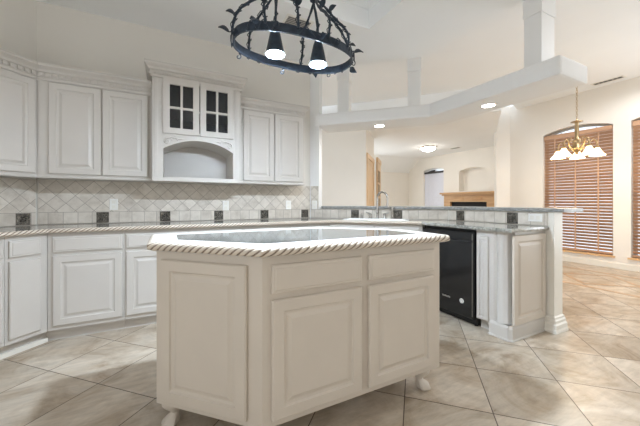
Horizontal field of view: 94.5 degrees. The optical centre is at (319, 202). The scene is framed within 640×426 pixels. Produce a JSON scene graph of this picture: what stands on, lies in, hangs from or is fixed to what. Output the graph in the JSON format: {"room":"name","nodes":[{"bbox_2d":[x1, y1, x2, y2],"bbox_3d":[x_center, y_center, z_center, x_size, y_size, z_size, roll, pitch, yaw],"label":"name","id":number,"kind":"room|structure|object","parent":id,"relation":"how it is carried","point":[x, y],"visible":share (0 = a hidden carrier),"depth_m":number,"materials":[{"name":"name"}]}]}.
{"room":"kitchen","nodes":[
{"label":"kitchen","id":0,"kind":"room"},
{"bbox_2d":[0,0,36,226],"bbox_3d":[-3.183,-0.430,1.421,0.141,3.140,3.026,0,0,18],"label":"wall","id":1,"kind":"structure","parent":0,"point":[18,18],"depth_m":2.67,"materials":[{"name":"paint"}]},
{"bbox_2d":[0,177,35,226],"bbox_3d":[-2.997,-0.005,1.730,0.022,0.434,2.188,0,0,18],"label":"backsplash","id":2,"kind":"structure","parent":1,"relation":"attached to","point":[17,196],"depth_m":2.65,"materials":[{"name":"tile"}]},
{"bbox_2d":[0,48,37,178],"bbox_3d":[-2.745,-0.697,1.931,0.350,0.970,1.651,0,0,18],"label":"upper cabinet","id":3,"kind":"object","parent":1,"relation":"attached to","point":[18,74],"visible":1,"depth_m":2.41,"materials":[{"name":"beige paint"}]},
{"bbox_2d":[37,1,309,224],"bbox_3d":[-1.436,-0.460,3.501,2.970,3.200,0.140,0,0,-27],"label":"wall","id":4,"kind":"structure","parent":0,"point":[66,37],"depth_m":3.17,"materials":[{"name":"paint"}]},
{"bbox_2d":[37,62,152,182],"bbox_3d":[-2.146,-0.697,2.831,0.943,0.970,0.378,0,0,-27],"label":"upper cabinet","id":5,"kind":"object","parent":4,"relation":"attached to","point":[92,126],"visible":0.98,"depth_m":2.70,"materials":[{"name":"beige paint"}]},
{"bbox_2d":[38,180,309,224],"bbox_3d":[-1.394,-0.005,3.431,2.830,0.434,0.022,0,0,-27],"label":"backsplash","id":6,"kind":"structure","parent":4,"relation":"attached to","point":[59,201],"depth_m":3.25,"materials":[{"name":"tile"}]},
{"bbox_2d":[109,199,117,209],"bbox_3d":[-2.128,0.022,3.050,0.072,0.116,0.007,0,0,-27],"label":"wall outlet","id":7,"kind":"object","parent":6,"relation":"attached to","point":[113,203],"visible":1,"depth_m":3.05,"materials":[{"name":"white plastic"}]},
{"bbox_2d":[223,201,228,209],"bbox_3d":[-1.135,0.040,3.561,0.072,0.116,0.007,0,0,-27],"label":"wall outlet","id":8,"kind":"object","parent":6,"relation":"attached to","point":[225,203],"visible":1,"depth_m":3.56,"materials":[{"name":"white plastic"}]},
{"bbox_2d":[286,201,290,208],"bbox_3d":[-0.419,0.035,3.930,0.072,0.116,0.007,0,0,-27],"label":"wall outlet","id":9,"kind":"object","parent":6,"relation":"attached to","point":[288,203],"visible":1,"depth_m":3.93,"materials":[{"name":"white plastic"}]},
{"bbox_2d":[144,58,246,184],"bbox_3d":[-1.321,-0.773,3.186,0.959,1.130,0.500,0,0,-27],"label":"upper cabinet","id":10,"kind":"object","parent":4,"relation":"attached to","point":[196,112],"visible":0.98,"depth_m":3.11,"materials":[{"name":"beige paint"}]},
{"bbox_2d":[155,181,236,184],"bbox_3d":[-1.336,-0.228,3.215,0.794,0.038,0.399,0,0,-27],"label":"niche shelf","id":11,"kind":"object","parent":10,"relation":"attached to","point":[166,182],"depth_m":3.12,"materials":[{"name":"beige paint"}]},
{"bbox_2d":[170,109,227,125],"bbox_3d":[-1.334,-0.923,3.210,0.771,0.017,0.370,0,0,-27],"label":"shelf","id":12,"kind":"object","parent":10,"relation":"attached to","point":[174,114],"depth_m":3.23,"materials":[{"name":"beige paint"}]},
{"bbox_2d":[235,95,309,186],"bbox_3d":[-0.592,-0.697,3.630,0.852,0.970,0.378,0,0,-27],"label":"upper cabinet","id":13,"kind":"object","parent":4,"relation":"attached to","point":[271,132],"visible":0.94,"depth_m":3.47,"materials":[{"name":"beige paint"}]},
{"bbox_2d":[36,0,525,66],"bbox_3d":[-0.349,-2.060,0.242,6.400,0.320,6.950,0,0,-27],"label":"ceiling","id":14,"kind":"structure","parent":0,"point":[384,30],"depth_m":3.11,"materials":[{"name":"paint"}]},
{"bbox_2d":[218,0,362,77],"bbox_3d":[-0.138,-1.507,1.766,0.899,1.324,0.525,0,0,-27],"label":"chandelier","id":15,"kind":"object","parent":14,"relation":"hanging from","point":[274,51],"visible":1,"depth_m":1.74,"materials":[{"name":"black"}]},
{"bbox_2d":[282,14,313,27],"bbox_3d":[-0.242,-1.896,3.137,0.300,0.008,0.220,0,0,-27],"label":"ceiling vent","id":16,"kind":"object","parent":14,"relation":"in","point":[289,19],"visible":0.56,"depth_m":3.09,"materials":[{"name":"white plastic"}]},
{"bbox_2d":[310,74,321,217],"bbox_3d":[-0.081,-0.460,4.147,0.184,3.200,0.141,0,0,18],"label":"wall pillar","id":17,"kind":"structure","parent":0,"point":[315,83],"depth_m":4.08,"materials":[{"name":"paint"}]},
{"bbox_2d":[315,55,586,132],"bbox_3d":[1.278,-1.115,3.585,2.907,0.160,1.036,0,0,39],"label":"soffit ledge","id":18,"kind":"object","parent":17,"relation":"attached to","point":[558,73],"visible":1,"depth_m":3.13,"materials":[{"name":"paint"}]},
{"bbox_2d":[337,68,351,112],"bbox_3d":[0.356,-1.548,4.282,0.177,0.703,0.212,0,0,18],"label":"post","id":19,"kind":"object","parent":18,"relation":"on","point":[344,80],"visible":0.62,"depth_m":4.19,"materials":[{"name":"paint"}]},
{"bbox_2d":[373,124,385,127],"bbox_3d":[0.804,-1.033,4.001,0.170,0.004,0.170,0,0,-27],"label":"recessed light","id":20,"kind":"object","parent":18,"relation":"attached to","point":[377,125],"visible":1,"depth_m":4.00,"materials":[{"name":"white glass"}]},
{"bbox_2d":[407,57,420,105],"bbox_3d":[1.271,-1.548,3.988,0.177,0.703,0.212,0,0,18],"label":"post","id":21,"kind":"object","parent":18,"relation":"on","point":[413,64],"visible":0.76,"depth_m":3.89,"materials":[{"name":"paint"}]},
{"bbox_2d":[479,103,497,107],"bbox_3d":[1.800,-1.033,3.158,0.170,0.004,0.170,0,0,-27],"label":"recessed light","id":22,"kind":"object","parent":18,"relation":"attached to","point":[487,105],"visible":1,"depth_m":3.15,"materials":[{"name":"white glass"}]},
{"bbox_2d":[523,0,555,67],"bbox_3d":[2.068,-1.548,2.790,0.237,0.703,0.162,0,0,-27],"label":"post","id":23,"kind":"object","parent":18,"relation":"on","point":[538,15],"visible":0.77,"depth_m":2.73,"materials":[{"name":"paint"}]},
{"bbox_2d":[0,261,639,425],"bbox_3d":[0.963,1.190,3.813,12.000,0.100,12.100,0,0,-27],"label":"floor","id":24,"kind":"structure","parent":0,"point":[588,373],"depth_m":1.88,"materials":[{"name":"tile"}]},
{"bbox_2d":[0,237,3,347],"bbox_3d":[-2.623,0.693,1.923,0.596,0.892,0.598,0,0,18],"label":"base cabinet","id":25,"kind":"object","parent":24,"relation":"on","point":[1,238],"visible":0.96,"depth_m":2.10,"materials":[{"name":"beige paint"}]},
{"bbox_2d":[0,233,46,353],"bbox_3d":[-2.454,0.693,2.442,0.595,0.892,0.495,0,0,18],"label":"base cabinet","id":26,"kind":"object","parent":24,"relation":"on","point":[25,256],"visible":0.96,"depth_m":2.23,"materials":[{"name":"beige paint"}]},
{"bbox_2d":[0,337,47,359],"bbox_3d":[-2.374,1.122,1.975,0.024,0.034,0.930,0,0,18],"label":"baseboard","id":27,"kind":"structure","parent":24,"relation":"on","point":[44,340],"depth_m":2.26,"materials":[{"name":"white paint"}]},
{"bbox_2d":[46,230,124,340],"bbox_3d":[-2.185,0.693,2.687,0.742,0.892,0.598,0,0,-27],"label":"base cabinet","id":28,"kind":"object","parent":24,"relation":"on","point":[85,270],"visible":0.88,"depth_m":2.48,"materials":[{"name":"beige paint"}]},
{"bbox_2d":[124,228,187,327],"bbox_3d":[-1.624,0.693,2.975,0.516,0.892,0.598,0,0,-27],"label":"base cabinet","id":29,"kind":"object","parent":24,"relation":"on","point":[140,263],"visible":0.4,"depth_m":2.66,"materials":[{"name":"beige paint"}]},
{"bbox_2d":[188,226,242,232],"bbox_3d":[-1.163,0.693,3.212,0.516,0.892,0.598,0,0,-27],"label":"base cabinet","id":30,"kind":"object","parent":24,"relation":"on","point":[235,228],"visible":0.05,"depth_m":2.96,"materials":[{"name":"beige paint"}]},
{"bbox_2d":[243,224,288,229],"bbox_3d":[-0.703,0.693,3.449,0.516,0.892,0.598,0,0,-27],"label":"base cabinet","id":31,"kind":"object","parent":24,"relation":"on","point":[258,227],"visible":0.06,"depth_m":3.19,"materials":[{"name":"beige paint"}]},
{"bbox_2d":[147,227,449,425],"bbox_3d":[-0.129,0.666,1.791,1.597,0.946,0.874,0,0,-27],"label":"kitchen island","id":32,"kind":"object","parent":24,"relation":"on","point":[264,327],"visible":1,"depth_m":1.40,"materials":[{"name":"paint"}]},
{"bbox_2d":[289,223,328,227],"bbox_3d":[-0.239,0.693,3.688,0.522,0.892,0.598,0,0,-27],"label":"base cabinet","id":33,"kind":"object","parent":24,"relation":"on","point":[312,224],"visible":0.06,"depth_m":3.43,"materials":[{"name":"beige paint"}]},
{"bbox_2d":[330,223,421,231],"bbox_3d":[0.660,0.693,3.589,1.812,0.892,0.434,0,0,18],"label":"base cabinet","id":34,"kind":"object","parent":24,"relation":"on","point":[337,225],"visible":0.12,"depth_m":3.37,"materials":[{"name":"beige paint"}]},
{"bbox_2d":[0,218,548,236],"bbox_3d":[-0.919,0.228,2.394,5.440,0.036,2.298,0,0,-27],"label":"countertop","id":35,"kind":"structure","parent":34,"relation":"on","point":[497,227],"depth_m":2.85,"materials":[{"name":"grey stone"}]},
{"bbox_2d":[343,218,408,220],"bbox_3d":[0.674,0.292,3.584,0.770,0.176,0.270,0,0,18],"label":"sink","id":36,"kind":"object","parent":35,"relation":"in","point":[370,219],"visible":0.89,"depth_m":3.59,"materials":[{"name":"white ceramic"}]},
{"bbox_2d":[364,219,403,219],"bbox_3d":[0.674,0.294,3.584,0.690,0.172,0.224,0,0,18],"label":"basin","id":37,"kind":"object","parent":36,"relation":"in","point":[364,219],"depth_m":3.66,"materials":[{"name":"white ceramic"}]},
{"bbox_2d":[366,191,388,218],"bbox_3d":[0.740,0.036,3.744,0.310,0.355,0.109,0,0,37],"label":"faucet","id":38,"kind":"object","parent":35,"relation":"on","point":[380,192],"visible":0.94,"depth_m":3.73,"materials":[{"name":"silver metal"}]},
{"bbox_2d":[391,207,393,218],"bbox_3d":[0.904,0.135,3.696,0.040,0.157,0.040,0,0,-27],"label":"sprayer","id":39,"kind":"object","parent":35,"relation":"on","point":[392,208],"visible":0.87,"depth_m":3.68,"materials":[{"name":"silver metal"}]},
{"bbox_2d":[376,157,380,205],"bbox_3d":[1.561,-0.001,7.838,0.055,2.279,0.780,0,0,18],"label":"tall cabinet","id":40,"kind":"object","parent":24,"relation":"on","point":[378,161],"visible":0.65,"depth_m":7.78,"materials":[{"name":"brown wood"}]},
{"bbox_2d":[423,225,480,325],"bbox_3d":[1.479,0.695,3.058,0.532,0.890,0.605,0,0,-27],"label":"dishwasher","id":41,"kind":"object","parent":24,"relation":"on","point":[458,255],"visible":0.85,"depth_m":2.81,"materials":[{"name":"black plastic"}]},
{"bbox_2d":[440,191,493,206],"bbox_3d":[4.529,0.412,9.077,0.240,1.454,1.900,0,0,-27],"label":"fireplace","id":42,"kind":"object","parent":24,"relation":"on","point":[482,198],"visible":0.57,"depth_m":9.00,"materials":[{"name":"brown wood"}]},
{"bbox_2d":[440,191,493,195],"bbox_3d":[4.529,-0.265,9.077,0.240,0.100,1.900,0,0,-27],"label":"mantel shelf","id":43,"kind":"object","parent":42,"relation":"attached to","point":[482,193],"depth_m":8.90,"materials":[{"name":"brown wood"}]},
{"bbox_2d":[477,230,545,342],"bbox_3d":[1.706,0.693,2.645,0.526,0.892,0.320,0,0,-27],"label":"base cabinet","id":44,"kind":"object","parent":24,"relation":"on","point":[511,267],"visible":0.92,"depth_m":2.52,"materials":[{"name":"beige paint"}]},
{"bbox_2d":[562,266,639,297],"bbox_3d":[4.174,1.139,4.238,1.270,0.001,3.318,0,0,-27],"label":"trim","id":45,"kind":"structure","parent":24,"relation":"on","point":[562,266],"depth_m":4.20,"materials":[{"name":"tile"}]},
{"bbox_2d":[322,130,373,205],"bbox_3d":[-0.369,-0.510,7.418,3.253,3.300,1.315,0,0,18],"label":"wall","id":46,"kind":"structure","parent":0,"point":[343,153],"depth_m":6.45,"materials":[{"name":"beige paint"}]},
{"bbox_2d":[366,153,374,205],"bbox_3d":[1.179,0.040,6.861,0.034,2.200,1.140,0,0,18],"label":"door","id":47,"kind":"structure","parent":46,"relation":"in","point":[370,161],"depth_m":6.70,"materials":[{"name":"brown wood"}]},
{"bbox_2d":[374,171,407,205],"bbox_3d":[1.264,-0.510,10.440,5.400,3.300,0.150,0,0,-27],"label":"wall","id":48,"kind":"structure","parent":0,"point":[395,185],"depth_m":11.13,"materials":[{"name":"beige paint"}]},
{"bbox_2d":[322,89,501,172],"bbox_3d":[2.014,-1.635,7.671,6.600,1.050,5.500,0,0,-27],"label":"ceiling","id":49,"kind":"structure","parent":0,"point":[398,150],"depth_m":7.12,"materials":[{"name":"paint"}]},
{"bbox_2d":[420,146,435,151],"bbox_3d":[3.144,-1.545,8.601,0.460,0.130,0.460,0,0,-27],"label":"dome light","id":50,"kind":"object","parent":49,"relation":"attached to","point":[424,148],"visible":1,"depth_m":8.47,"materials":[{"name":"white glass"}]},
{"bbox_2d":[329,209,561,315],"bbox_3d":[1.214,0.614,3.575,2.636,1.053,0.650,0,0,36],"label":"wall","id":51,"kind":"structure","parent":0,"point":[554,234],"depth_m":2.61,"materials":[{"name":"white paint"}]},
{"bbox_2d":[311,186,447,219],"bbox_3d":[0.704,-0.005,3.809,1.748,0.434,0.022,0,0,18],"label":"backsplash","id":52,"kind":"structure","parent":51,"relation":"attached to","point":[419,214],"depth_m":3.82,"materials":[{"name":"tile"}]},
{"bbox_2d":[312,201,316,208],"bbox_3d":[-0.074,0.035,4.056,0.072,0.116,0.007,0,0,18],"label":"wall outlet","id":53,"kind":"object","parent":52,"relation":"attached to","point":[314,203],"visible":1,"depth_m":4.05,"materials":[{"name":"white plastic"}]},
{"bbox_2d":[321,206,582,211],"bbox_3d":[1.258,0.069,3.634,2.941,0.034,0.883,0,0,37],"label":"bar","id":54,"kind":"object","parent":51,"relation":"on","point":[528,209],"visible":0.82,"depth_m":3.28,"materials":[{"name":"stone"}]},
{"bbox_2d":[449,210,547,225],"bbox_3d":[1.777,0.150,3.079,0.022,0.124,1.030,0,0,-27],"label":"backsplash","id":55,"kind":"structure","parent":51,"relation":"attached to","point":[506,217],"depth_m":3.02,"materials":[{"name":"tile"}]},
{"bbox_2d":[528,213,541,221],"bbox_3d":[1.967,0.140,2.704,0.007,0.072,0.116,0,0,-27],"label":"wall outlet","id":56,"kind":"object","parent":55,"relation":"attached to","point":[531,217],"visible":1,"depth_m":2.70,"materials":[{"name":"white plastic"}]},
{"bbox_2d":[544,313,568,334],"bbox_3d":[1.877,1.067,3.062,0.204,0.144,1.072,0,0,-27],"label":"baseboard","id":57,"kind":"structure","parent":51,"relation":"attached to","point":[556,325],"depth_m":2.59,"materials":[{"name":"white paint"}]},
{"bbox_2d":[408,146,493,205],"bbox_3d":[4.528,-0.510,9.600,0.235,3.300,4.530,0,0,-27],"label":"wall","id":58,"kind":"structure","parent":0,"point":[470,170],"depth_m":9.55,"materials":[{"name":"beige paint"}]},
{"bbox_2d":[427,168,441,197],"bbox_3d":[4.146,-0.230,10.489,0.050,1.938,0.878,0,0,-27],"label":"window","id":59,"kind":"structure","parent":58,"relation":"in","point":[436,169],"depth_m":10.62,"materials":[{"name":"white paint"}]},
{"bbox_2d":[424,170,443,205],"bbox_3d":[4.040,-0.182,10.434,0.070,1.805,0.860,0,0,-27],"label":"window blind","id":60,"kind":"object","parent":59,"relation":"attached to","point":[436,199],"visible":0.52,"depth_m":10.43,"materials":[{"name":"white fabric"}]},
{"bbox_2d":[322,0,639,108],"bbox_3d":[3.061,-2.120,4.105,8.000,0.120,10.700,0,0,-27],"label":"ceiling","id":61,"kind":"structure","parent":0,"point":[603,36],"depth_m":4.18,"materials":[{"name":"paint"}]},
{"bbox_2d":[551,86,605,158],"bbox_3d":[3.922,-1.380,4.546,0.665,1.358,0.648,0,0,-27],"label":"dining chandelier","id":62,"kind":"object","parent":61,"relation":"hanging from","point":[577,146],"visible":0.87,"depth_m":4.49,"materials":[{"name":"gold metal"}]},
{"bbox_2d":[590,75,625,85],"bbox_3d":[4.871,-2.056,5.002,0.140,0.008,0.420,0,0,-27],"label":"ceiling vent","id":63,"kind":"object","parent":61,"relation":"in","point":[621,76],"visible":1,"depth_m":4.99,"materials":[{"name":"white plastic"}]},
{"bbox_2d":[494,107,509,206],"bbox_3d":[4.218,-0.510,6.820,0.390,3.300,0.330,0,0,-27],"label":"wall","id":64,"kind":"structure","parent":0,"point":[502,135],"depth_m":6.72,"materials":[{"name":"beige paint"}]},
{"bbox_2d":[510,76,639,264],"bbox_3d":[5.954,-0.510,3.608,0.160,3.300,6.970,0,0,-27],"label":"wall","id":65,"kind":"structure","parent":0,"point":[617,104],"depth_m":5.45,"materials":[{"name":"beige paint"}]},
{"bbox_2d":[546,124,614,257],"bbox_3d":[4.883,-0.254,5.630,0.195,2.411,1.135,0,0,-27],"label":"window","id":66,"kind":"structure","parent":65,"relation":"in","point":[588,125],"depth_m":5.51,"materials":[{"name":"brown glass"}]},
{"bbox_2d":[544,125,612,253],"bbox_3d":[4.873,-0.220,5.625,0.067,2.256,1.051,0,0,-27],"label":"window blind","id":67,"kind":"object","parent":66,"relation":"attached to","point":[574,190],"visible":0.73,"depth_m":5.51,"materials":[{"name":"brown wood"}]},
{"bbox_2d":[562,255,639,271],"bbox_3d":[5.853,1.085,3.612,0.016,0.107,6.870,0,0,-27],"label":"baseboard","id":68,"kind":"structure","parent":65,"relation":"attached to","point":[616,265],"depth_m":5.24,"materials":[{"name":"white paint"}]},
{"bbox_2d":[627,119,639,260],"bbox_3d":[5.476,-0.254,4.476,0.195,2.411,1.131,0,0,-27],"label":"window","id":69,"kind":"structure","parent":65,"relation":"in","point":[632,258],"depth_m":4.95,"materials":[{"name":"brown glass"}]},
{"bbox_2d":[632,120,639,257],"bbox_3d":[5.466,-0.220,4.471,0.067,2.256,1.047,0,0,-27],"label":"window blind","id":70,"kind":"object","parent":69,"relation":"attached to","point":[636,124],"visible":1,"depth_m":4.90,"materials":[{"name":"brown wood"}]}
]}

